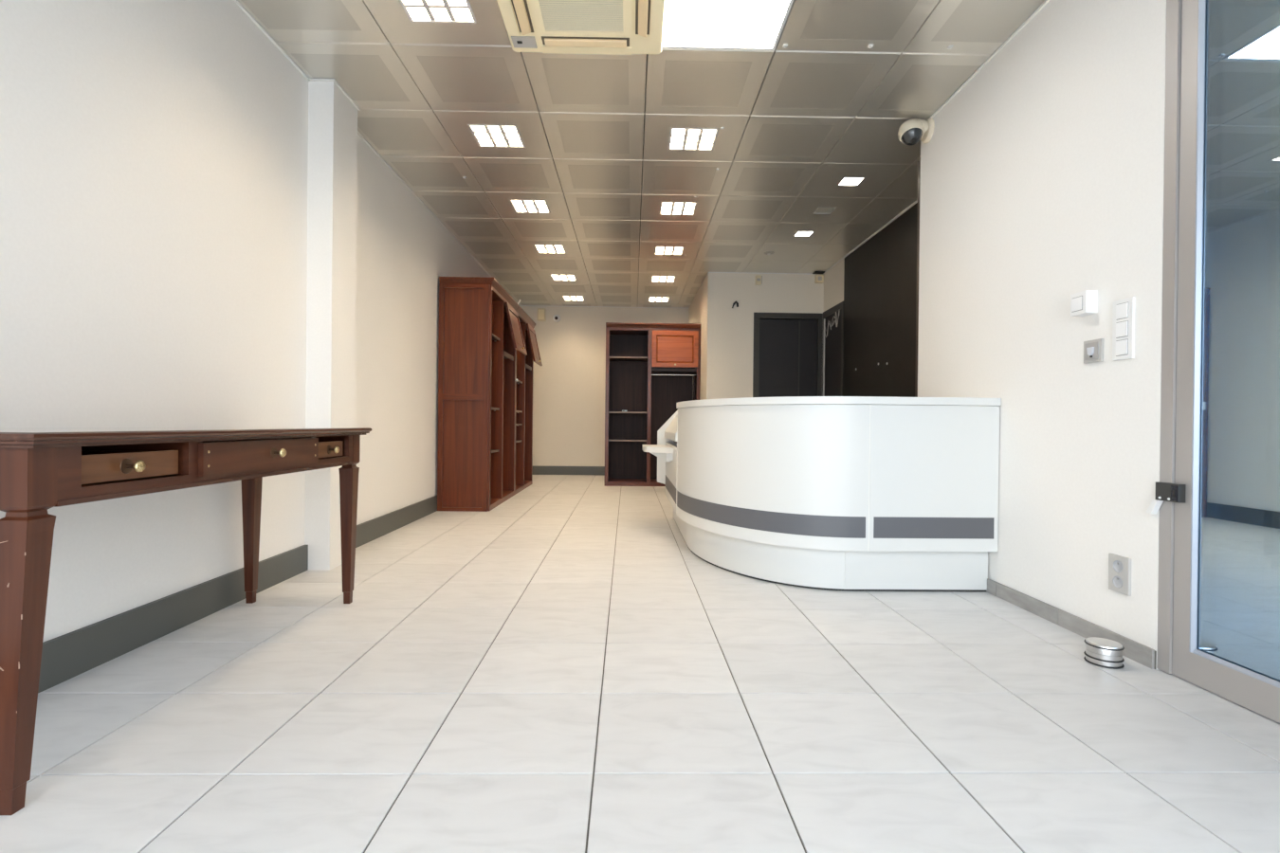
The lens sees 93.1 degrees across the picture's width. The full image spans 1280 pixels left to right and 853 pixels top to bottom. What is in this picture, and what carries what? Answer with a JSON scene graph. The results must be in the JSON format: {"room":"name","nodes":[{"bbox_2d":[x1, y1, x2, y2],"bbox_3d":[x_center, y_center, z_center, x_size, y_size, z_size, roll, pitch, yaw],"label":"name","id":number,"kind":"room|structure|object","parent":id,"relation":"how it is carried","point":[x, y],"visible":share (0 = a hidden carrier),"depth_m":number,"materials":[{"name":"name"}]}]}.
{"room":"reception area","nodes":[
{"label":"reception area","id":0,"kind":"room"},
{"bbox_2d":[0,0,490,642],"bbox_3d":[-1.879,-0.552,4.133,0.120,2.648,10.950,1,0,-1],"label":"wall","id":1,"kind":"structure","parent":0,"point":[154,154],"depth_m":2.32,"materials":[{"name":"paint"}]},
{"bbox_2d":[37,495,437,694],"bbox_3d":[-1.822,0.704,4.121,0.018,0.138,10.712,1,0,-1],"label":"baseboard","id":2,"kind":"structure","parent":1,"relation":"attached to","point":[67,656],"depth_m":2.28,"materials":[{"name":"grey"}]},
{"bbox_2d":[233,0,492,277],"bbox_3d":[-1.732,-1.869,4.121,0.145,0.009,10.730,1,0,-1],"label":"trim","id":3,"kind":"structure","parent":1,"relation":"attached to","point":[237,2],"depth_m":3.32,"materials":[{"name":"white"}]},
{"bbox_2d":[519,200,917,308],"bbox_3d":[1.069,-1.852,7.261,2.211,0.009,7.118,0,0,-36],"label":"trim","id":4,"kind":"structure","parent":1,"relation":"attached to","point":[916,202],"depth_m":7.29,"materials":[{"name":"white"}]},
{"bbox_2d":[304,81,357,570],"bbox_3d":[-1.736,-0.547,3.416,0.135,2.648,0.290,1,0,-1],"label":"pillar","id":5,"kind":"structure","parent":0,"point":[332,178],"depth_m":3.28,"materials":[{"name":"paint"}]},
{"bbox_2d":[520,306,689,466],"bbox_3d":[-0.590,-0.560,9.577,2.690,2.648,0.120,1,0,-1],"label":"wall","id":6,"kind":"structure","parent":0,"point":[569,388],"depth_m":9.51,"materials":[{"name":"beige paint"}]},
{"bbox_2d":[537,308,546,321],"bbox_3d":[-1.537,-1.745,9.456,0.120,0.190,0.072,1,0,-1],"label":"wall speaker","id":7,"kind":"object","parent":6,"relation":"attached to","point":[541,312],"visible":1,"depth_m":9.42,"materials":[{"name":"beige plastic"}]},
{"bbox_2d":[552,314,560,322],"bbox_3d":[-1.304,-1.695,9.462,0.116,0.116,0.070,1,0,-1],"label":"camera","id":8,"kind":"object","parent":6,"relation":"attached to","point":[556,318],"visible":1,"depth_m":9.45,"materials":[{"name":"white plastic"}]},
{"bbox_2d":[532,465,604,475],"bbox_3d":[-0.604,0.696,9.513,2.685,0.138,0.018,1,0,-1],"label":"baseboard","id":9,"kind":"structure","parent":6,"relation":"attached to","point":[537,469],"depth_m":9.49,"materials":[{"name":"grey"}]},
{"bbox_2d":[0,475,1279,852],"bbox_3d":[0.650,0.858,4.234,5.200,0.120,11.032,1,0,-1],"label":"floor","id":10,"kind":"structure","parent":0,"point":[555,667],"depth_m":1.65,"materials":[{"name":"grey tile"}]},
{"bbox_2d":[0,426,371,815],"bbox_3d":[-1.478,0.395,1.966,0.562,0.779,1.558,1,0,-1],"label":"table","id":11,"kind":"object","parent":10,"relation":"on","point":[42,469],"visible":1,"depth_m":1.36,"materials":[{"name":"brown wood"}]},
{"bbox_2d":[437,276,527,511],"bbox_3d":[-1.533,-0.293,6.122,0.616,2.122,1.279,1,0,-1],"label":"bookcase","id":12,"kind":"object","parent":10,"relation":"on","point":[480,329],"visible":1,"depth_m":5.51,"materials":[{"name":"brown wood"}]},
{"bbox_2d":[514,305,542,494],"bbox_3d":[-1.564,-0.298,7.393,0.608,2.122,1.262,1,0,-1],"label":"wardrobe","id":13,"kind":"object","parent":10,"relation":"on","point":[524,364],"visible":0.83,"depth_m":7.39,"materials":[{"name":"brown wood"}]},
{"bbox_2d":[604,322,701,486],"bbox_3d":[0.162,-0.283,8.101,1.236,2.122,0.516,1,0,-1],"label":"bookcase","id":14,"kind":"object","parent":10,"relation":"on","point":[651,368],"visible":0.9,"depth_m":8.34,"materials":[{"name":"brown wood"}]},
{"bbox_2d":[608,438,645,439],"bbox_3d":[-0.170,0.184,8.132,0.539,0.019,0.416,1,0,-1],"label":"shelf","id":15,"kind":"object","parent":14,"relation":"attached to","point":[609,439],"depth_m":8.24,"materials":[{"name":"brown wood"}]},
{"bbox_2d":[609,358,647,361],"bbox_3d":[-0.159,-0.906,8.128,0.539,0.019,0.416,1,0,-1],"label":"shelf","id":16,"kind":"object","parent":14,"relation":"attached to","point":[611,359],"depth_m":8.13,"materials":[{"name":"brown wood"}]},
{"bbox_2d":[651,371,695,373],"bbox_3d":[0.447,-0.749,8.141,0.631,0.020,0.416,1,0,-1],"label":"shelf","id":17,"kind":"object","parent":14,"relation":"attached to","point":[651,372],"depth_m":8.27,"materials":[{"name":"brown wood"}]},
{"bbox_2d":[642,396,1001,591],"bbox_3d":[0.767,0.325,3.974,1.246,0.951,2.801,0,0,-29],"label":"reception desk","id":18,"kind":"object","parent":10,"relation":"on","point":[829,493],"depth_m":2.96,"materials":[{"name":"white laminate"}]},
{"bbox_2d":[642,444,673,453],"bbox_3d":[0.130,0.171,4.670,0.207,0.040,0.630,1,0,-1],"label":"shelf","id":19,"kind":"object","parent":18,"relation":"attached to","point":[651,448],"depth_m":4.50,"materials":[{"name":"white laminate"}]},
{"bbox_2d":[676,396,1001,408],"bbox_3d":[0.983,-0.128,3.451,1.461,0.037,1.140,1,0,-1],"label":"countertop","id":20,"kind":"structure","parent":18,"relation":"on","point":[786,400],"depth_m":2.90,"materials":[{"name":"white laminate"}]},
{"bbox_2d":[822,318,825,396],"bbox_3d":[2.180,-0.239,7.195,0.018,2.078,0.024,1,0,21],"label":"pipe","id":21,"kind":"object","parent":10,"relation":"on","point":[824,319],"visible":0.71,"depth_m":7.19,"materials":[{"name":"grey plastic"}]},
{"bbox_2d":[1083,637,1124,669],"bbox_3d":[1.603,0.780,2.093,0.111,0.072,0.111,1,0,-1],"label":"stopper","id":22,"kind":"object","parent":10,"relation":"on","point":[1102,652],"visible":1,"depth_m":2.06,"materials":[{"name":"silver metal"}]},
{"bbox_2d":[237,0,1044,308],"bbox_3d":[0.304,-1.950,4.225,4.549,0.192,11.314,1,0,-1],"label":"ceiling","id":23,"kind":"structure","parent":0,"point":[818,111],"depth_m":3.75,"materials":[{"name":"grey metal"}]},
{"bbox_2d":[399,0,476,23],"bbox_3d":[-0.899,-1.899,2.640,0.300,0.080,0.300,1,0,-1],"label":"light","id":24,"kind":"object","parent":23,"relation":"attached to","point":[461,11],"visible":0.91,"depth_m":2.76,"materials":[{"name":"white plastic"}]},
{"bbox_2d":[467,124,525,147],"bbox_3d":[-0.915,-1.904,3.894,0.300,0.080,0.300,1,0,-1],"label":"light","id":25,"kind":"object","parent":23,"relation":"attached to","point":[485,135],"visible":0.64,"depth_m":3.93,"materials":[{"name":"white plastic"}]},
{"bbox_2d":[509,200,550,213],"bbox_3d":[-0.931,-1.909,5.148,0.300,0.080,0.300,1,0,-1],"label":"light","id":26,"kind":"object","parent":23,"relation":"attached to","point":[520,206],"visible":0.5,"depth_m":5.19,"materials":[{"name":"white plastic"}]},
{"bbox_2d":[533,244,566,253],"bbox_3d":[-0.946,-1.914,6.402,0.300,0.080,0.300,1,0,-1],"label":"light","id":27,"kind":"object","parent":23,"relation":"attached to","point":[540,248],"visible":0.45,"depth_m":6.44,"materials":[{"name":"white plastic"}]},
{"bbox_2d":[550,274,576,280],"bbox_3d":[-0.962,-1.919,7.655,0.300,0.080,0.300,1,0,-1],"label":"light","id":28,"kind":"object","parent":23,"relation":"attached to","point":[554,277],"visible":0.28,"depth_m":7.69,"materials":[{"name":"white plastic"}]},
{"bbox_2d":[562,295,584,300],"bbox_3d":[-0.978,-1.924,8.909,0.300,0.080,0.300,1,0,-1],"label":"light","id":29,"kind":"object","parent":23,"relation":"attached to","point":[565,298],"visible":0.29,"depth_m":8.95,"materials":[{"name":"white plastic"}]},
{"bbox_2d":[496,0,665,54],"bbox_3d":[-0.251,-1.817,2.578,0.722,0.068,0.722,1,0,-1],"label":"air conditioner","id":30,"kind":"object","parent":23,"relation":"attached to","point":[564,27],"visible":1,"depth_m":2.72,"materials":[{"name":"beige plastic"}]},
{"bbox_2d":[530,0,631,37],"bbox_3d":[-0.251,-1.801,2.578,0.434,0.012,0.434,1,0,-1],"label":"grille","id":31,"kind":"object","parent":30,"relation":"attached to","point":[548,18],"depth_m":2.67,"materials":[{"name":"beige plastic"}]},
{"bbox_2d":[648,297,669,301],"bbox_3d":[0.276,-1.911,8.925,0.300,0.080,0.300,1,0,-1],"label":"light","id":32,"kind":"object","parent":23,"relation":"attached to","point":[649,299],"visible":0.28,"depth_m":8.96,"materials":[{"name":"white plastic"}]},
{"bbox_2d":[650,275,675,282],"bbox_3d":[0.292,-1.906,7.671,0.300,0.080,0.300,1,0,-1],"label":"light","id":33,"kind":"object","parent":23,"relation":"attached to","point":[664,279],"visible":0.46,"depth_m":7.71,"materials":[{"name":"white plastic"}]},
{"bbox_2d":[654,246,684,255],"bbox_3d":[0.307,-1.901,6.417,0.300,0.080,0.300,1,0,-1],"label":"light","id":34,"kind":"object","parent":23,"relation":"attached to","point":[659,250],"visible":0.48,"depth_m":6.46,"materials":[{"name":"white plastic"}]},
{"bbox_2d":[659,201,696,215],"bbox_3d":[0.323,-1.896,5.163,0.300,0.080,0.300,1,0,-1],"label":"light","id":35,"kind":"object","parent":23,"relation":"attached to","point":[666,208],"visible":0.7,"depth_m":5.20,"materials":[{"name":"white plastic"}]},
{"bbox_2d":[667,128,718,150],"bbox_3d":[0.339,-1.891,3.909,0.300,0.080,0.300,1,0,-1],"label":"light","id":36,"kind":"object","parent":23,"relation":"attached to","point":[680,138],"visible":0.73,"depth_m":3.95,"materials":[{"name":"white plastic"}]},
{"bbox_2d":[661,0,793,50],"bbox_3d":[0.354,-1.861,2.656,0.619,0.031,0.619,1,0,-1],"label":"led panel","id":37,"kind":"object","parent":23,"relation":"attached to","point":[745,25],"visible":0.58,"depth_m":2.78,"materials":[{"name":"white plastic"}]},
{"bbox_2d":[763,251,774,255],"bbox_3d":[1.371,-1.836,6.443,0.110,0.028,0.110,1,0,-1],"label":"ceiling sensor","id":38,"kind":"object","parent":23,"relation":"attached to","point":[765,252],"visible":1,"depth_m":6.42,"materials":[{"name":"grey plastic"}]},
{"bbox_2d":[793,231,814,237],"bbox_3d":[1.569,-1.871,5.806,0.156,0.052,0.156,1,0,-1],"label":"recessed light","id":39,"kind":"object","parent":23,"relation":"in","point":[798,233],"visible":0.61,"depth_m":5.82,"materials":[{"name":"white plastic"}]},
{"bbox_2d":[795,231,811,236],"bbox_3d":[1.569,-1.855,5.806,0.140,0.006,0.140,1,0,-1],"label":"diffuser","id":40,"kind":"object","parent":39,"relation":"attached to","point":[799,233],"depth_m":5.82,"materials":[{"name":"white plastic"}]},
{"bbox_2d":[812,271,824,274],"bbox_3d":[2.139,-1.839,7.247,0.120,0.010,0.094,1,0,-1],"label":"plate","id":41,"kind":"object","parent":23,"relation":"attached to","point":[814,272],"visible":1,"depth_m":7.21,"materials":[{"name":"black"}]},
{"bbox_2d":[812,207,836,214],"bbox_3d":[1.577,-1.868,5.179,0.156,0.052,0.156,1,0,-1],"label":"recessed light","id":42,"kind":"object","parent":23,"relation":"in","point":[819,210],"visible":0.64,"depth_m":5.20,"materials":[{"name":"grey plastic"}]},
{"bbox_2d":[814,208,833,213],"bbox_3d":[1.577,-1.853,5.179,0.140,0.006,0.140,1,0,-1],"label":"diffuser","id":43,"kind":"object","parent":42,"relation":"attached to","point":[818,210],"depth_m":5.20,"materials":[{"name":"grey metal"}]},
{"bbox_2d":[837,177,865,185],"bbox_3d":[1.585,-1.865,4.552,0.156,0.052,0.156,1,0,-1],"label":"recessed light","id":44,"kind":"object","parent":23,"relation":"in","point":[846,181],"visible":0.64,"depth_m":4.57,"materials":[{"name":"white plastic"}]},
{"bbox_2d":[840,178,861,184],"bbox_3d":[1.585,-1.851,4.552,0.140,0.006,0.140,1,0,-1],"label":"diffuser","id":45,"kind":"object","parent":44,"relation":"attached to","point":[845,181],"depth_m":4.57,"materials":[{"name":"white plastic"}]},
{"bbox_2d":[688,272,823,400],"bbox_3d":[1.542,-0.533,8.438,1.525,2.648,2.250,1,0,-1],"label":"wall partition","id":46,"kind":"structure","parent":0,"point":[726,332],"depth_m":7.30,"materials":[{"name":"beige paint"}]},
{"bbox_2d":[755,274,762,285],"bbox_3d":[1.427,-1.761,7.284,0.074,0.106,0.042,1,0,-1],"label":"detector","id":47,"kind":"object","parent":46,"relation":"attached to","point":[758,278],"visible":1,"depth_m":7.26,"materials":[{"name":"beige plastic"}]},
{"bbox_2d":[752,312,822,397],"bbox_3d":[1.775,-0.286,7.346,0.831,2.167,0.096,1,0,-1],"label":"door","id":48,"kind":"structure","parent":46,"relation":"in","point":[787,358],"depth_m":7.34,"materials":[{"name":"grey wood"}]},
{"bbox_2d":[814,274,823,283],"bbox_3d":[2.158,-1.777,7.294,0.092,0.093,0.052,1,0,-1],"label":"sensor","id":49,"kind":"object","parent":46,"relation":"attached to","point":[818,279],"visible":1,"depth_m":7.27,"materials":[{"name":"beige plastic"}]},
{"bbox_2d":[823,202,917,397],"bbox_3d":[2.299,-0.514,5.538,0.137,2.648,3.580,1,0,-1],"label":"wall","id":50,"kind":"structure","parent":0,"point":[880,276],"depth_m":5.63,"materials":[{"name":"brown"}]},
{"bbox_2d":[822,300,843,396],"bbox_3d":[2.206,-0.284,6.957,0.016,2.175,0.706,1,0,-1],"label":"door","id":51,"kind":"structure","parent":50,"relation":"in","point":[834,340],"depth_m":6.92,"materials":[{"name":"grey wood"}]},
{"bbox_2d":[824,311,839,337],"bbox_3d":[2.198,-1.171,6.941,0.017,0.250,0.507,1,0,-1],"label":"wire","id":52,"kind":"object","parent":51,"relation":"hanging from","point":[836,320],"visible":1,"depth_m":6.91,"materials":[{"name":"grey plastic"}]},
{"bbox_2d":[917,0,1166,669],"bbox_3d":[1.794,-0.509,2.886,0.120,2.648,1.702,1,0,-1],"label":"wall","id":53,"kind":"structure","parent":0,"point":[1042,176],"depth_m":2.50,"materials":[{"name":"paint"}]},
{"bbox_2d":[897,118,934,145],"bbox_3d":[1.640,-1.760,3.622,0.184,0.163,0.150,1,0,-1],"label":"dome camera","id":54,"kind":"object","parent":53,"relation":"attached to","point":[911,132],"visible":1,"depth_m":3.58,"materials":[{"name":"beige plastic"}]},
{"bbox_2d":[914,159,920,397],"bbox_3d":[1.738,-0.419,3.756,0.044,2.460,0.033,1,0,-1],"label":"metal bar","id":55,"kind":"object","parent":53,"relation":"attached to","point":[919,161],"visible":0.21,"depth_m":3.75,"materials":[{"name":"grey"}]},
{"bbox_2d":[929,0,1050,118],"bbox_3d":[1.776,-1.821,1.281,0.012,0.009,4.900,1,0,-1],"label":"trim","id":56,"kind":"structure","parent":53,"relation":"attached to","point":[1046,2],"depth_m":2.98,"materials":[{"name":"white"}]},
{"bbox_2d":[986,578,1156,669],"bbox_3d":[1.714,0.781,2.890,0.013,0.066,1.701,1,0,-1],"label":"baseboard","id":57,"kind":"structure","parent":53,"relation":"attached to","point":[1146,656],"depth_m":2.41,"materials":[{"name":"grey tile"}]},
{"bbox_2d":[1070,290,1097,316],"bbox_3d":[1.721,-0.476,2.350,0.048,0.086,0.080,1,0,-1],"label":"switch","id":58,"kind":"object","parent":53,"relation":"attached to","point":[1083,303],"visible":1,"depth_m":2.32,"materials":[{"name":"white plastic"}]},
{"bbox_2d":[1083,338,1103,364],"bbox_3d":[1.733,-0.289,2.322,0.021,0.086,0.088,1,0,-1],"label":"switch","id":59,"kind":"object","parent":53,"relation":"attached to","point":[1093,350],"visible":1,"depth_m":2.31,"materials":[{"name":"grey plastic"}]},
{"bbox_2d":[1108,553,1131,596],"bbox_3d":[1.731,0.533,2.190,0.014,0.132,0.088,1,0,-1],"label":"wall socket","id":60,"kind":"object","parent":53,"relation":"attached to","point":[1119,566],"visible":1,"depth_m":2.18,"materials":[{"name":"grey plastic"}]},
{"bbox_2d":[1112,296,1134,360],"bbox_3d":[1.741,-0.349,2.175,0.013,0.216,0.098,1,0,-1],"label":"switch","id":61,"kind":"object","parent":53,"relation":"attached to","point":[1124,310],"visible":1,"depth_m":2.17,"materials":[{"name":"white plastic"}]},
{"bbox_2d":[1155,0,1279,723],"bbox_3d":[1.780,-0.409,1.528,0.073,2.451,1.014,1,0,-1],"label":"door","id":62,"kind":"structure","parent":53,"relation":"in","point":[1218,485],"depth_m":1.85,"materials":[{"name":"silver metal"}]},
{"bbox_2d":[1146,499,1163,514],"bbox_3d":[1.732,0.271,2.040,0.020,0.050,0.046,1,0,-1],"label":"hook","id":63,"kind":"object","parent":62,"relation":"attached to","point":[1155,505],"visible":1,"depth_m":2.03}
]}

